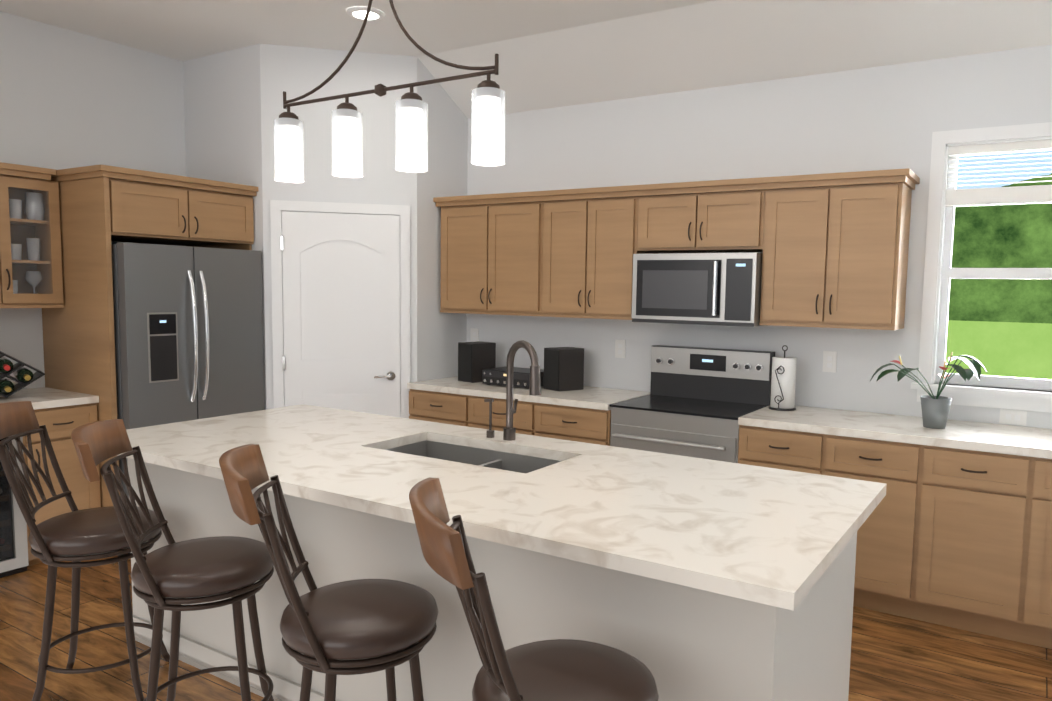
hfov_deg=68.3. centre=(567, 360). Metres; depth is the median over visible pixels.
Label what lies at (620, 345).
electrical outlet plate
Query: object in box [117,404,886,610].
island countertop
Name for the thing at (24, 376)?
wine rack
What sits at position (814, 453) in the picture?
base cabinet
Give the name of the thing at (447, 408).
base cabinet
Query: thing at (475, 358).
speaker
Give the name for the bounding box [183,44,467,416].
wall
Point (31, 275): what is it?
upper cabinet
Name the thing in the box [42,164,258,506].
surround
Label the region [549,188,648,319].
upper cabinet
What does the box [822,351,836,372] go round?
electrical outlet plate
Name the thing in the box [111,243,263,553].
fridge
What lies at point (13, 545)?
wine fridge
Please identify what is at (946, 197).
kitchen window
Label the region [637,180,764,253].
upper cabinet
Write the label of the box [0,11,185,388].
wall
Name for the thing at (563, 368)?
speaker
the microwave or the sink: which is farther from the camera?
the microwave
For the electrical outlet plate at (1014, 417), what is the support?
attached to the wall at (890, 117)
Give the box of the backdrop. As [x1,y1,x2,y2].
[945,150,1051,378]
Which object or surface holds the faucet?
on the island countertop at (779, 538)
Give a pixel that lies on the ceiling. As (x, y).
(556, 53)
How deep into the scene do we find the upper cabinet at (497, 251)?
5.18 m
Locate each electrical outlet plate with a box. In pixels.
[470,328,478,341]
[615,340,625,357]
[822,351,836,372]
[999,409,1026,425]
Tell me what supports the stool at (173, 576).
on the floor
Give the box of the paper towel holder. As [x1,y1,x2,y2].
[769,345,796,410]
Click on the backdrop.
(999, 327)
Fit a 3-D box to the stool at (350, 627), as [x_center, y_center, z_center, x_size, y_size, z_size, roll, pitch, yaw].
[-0.670,0.808,2.202,0.632,1.112,0.640,4,6,31]
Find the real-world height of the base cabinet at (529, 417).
0.876 m
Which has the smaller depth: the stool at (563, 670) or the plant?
the stool at (563, 670)
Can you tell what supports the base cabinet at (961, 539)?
on the floor
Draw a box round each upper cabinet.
[0,166,63,305]
[437,192,552,315]
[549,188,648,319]
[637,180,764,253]
[759,172,916,327]
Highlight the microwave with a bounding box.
[632,253,766,326]
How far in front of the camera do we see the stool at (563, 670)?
1.75 m
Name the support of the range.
on the floor
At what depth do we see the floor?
3.31 m
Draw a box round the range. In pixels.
[609,345,774,462]
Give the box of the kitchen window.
[911,122,1051,412]
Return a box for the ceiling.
[0,0,1051,118]
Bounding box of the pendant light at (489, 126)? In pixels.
[274,0,505,182]
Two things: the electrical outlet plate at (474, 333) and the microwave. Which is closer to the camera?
the microwave
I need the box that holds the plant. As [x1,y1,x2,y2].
[870,352,986,428]
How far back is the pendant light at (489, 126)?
2.54 m
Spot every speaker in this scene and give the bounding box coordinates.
[458,341,495,382]
[543,347,583,391]
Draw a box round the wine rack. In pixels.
[0,351,44,397]
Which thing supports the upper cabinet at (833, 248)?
attached to the wall at (890, 117)
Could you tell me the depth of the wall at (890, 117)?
4.50 m
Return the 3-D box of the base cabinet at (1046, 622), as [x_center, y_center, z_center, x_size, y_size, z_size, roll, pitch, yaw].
[2.350,0.848,3.593,0.512,0.876,0.636,4,6,31]
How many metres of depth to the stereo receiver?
5.16 m
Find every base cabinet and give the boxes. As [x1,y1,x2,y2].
[23,403,100,566]
[409,389,476,427]
[477,396,544,436]
[545,404,610,445]
[738,425,840,476]
[841,436,940,621]
[929,447,1051,646]
[1041,513,1051,648]
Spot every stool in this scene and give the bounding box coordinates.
[0,401,169,700]
[71,419,273,700]
[219,444,437,700]
[409,477,658,700]
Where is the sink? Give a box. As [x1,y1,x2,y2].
[386,440,560,473]
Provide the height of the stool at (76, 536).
1.112 m
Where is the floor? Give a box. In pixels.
[0,553,1051,700]
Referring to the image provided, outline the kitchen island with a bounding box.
[127,458,856,700]
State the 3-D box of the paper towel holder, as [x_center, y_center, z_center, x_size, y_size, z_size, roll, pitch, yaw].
[1.219,0.094,4.358,0.150,0.362,0.153,4,6,31]
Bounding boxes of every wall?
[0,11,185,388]
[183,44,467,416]
[467,45,1051,428]
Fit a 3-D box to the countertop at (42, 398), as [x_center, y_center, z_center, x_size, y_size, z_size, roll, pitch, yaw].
[-3.305,0.249,4.000,0.621,0.040,1.388,4,6,31]
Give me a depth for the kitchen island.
2.42 m
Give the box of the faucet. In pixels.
[484,340,540,440]
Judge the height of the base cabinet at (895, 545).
0.876 m
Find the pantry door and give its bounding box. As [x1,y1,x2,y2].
[270,200,409,418]
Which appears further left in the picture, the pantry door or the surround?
the surround
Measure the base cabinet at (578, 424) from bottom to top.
0.876 m
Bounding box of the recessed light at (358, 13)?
[347,7,384,20]
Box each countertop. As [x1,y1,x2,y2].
[0,387,98,409]
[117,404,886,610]
[407,376,1051,458]
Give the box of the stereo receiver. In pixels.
[482,366,543,388]
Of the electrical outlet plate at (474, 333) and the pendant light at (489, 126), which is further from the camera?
the electrical outlet plate at (474, 333)
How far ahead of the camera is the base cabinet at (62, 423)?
4.26 m
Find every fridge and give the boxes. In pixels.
[0,434,28,577]
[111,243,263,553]
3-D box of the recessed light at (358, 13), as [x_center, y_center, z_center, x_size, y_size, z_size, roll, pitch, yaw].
[-1.135,-1.949,4.360,0.208,0.014,0.208,4,6,31]
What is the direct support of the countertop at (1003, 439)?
on the base cabinet at (529, 417)

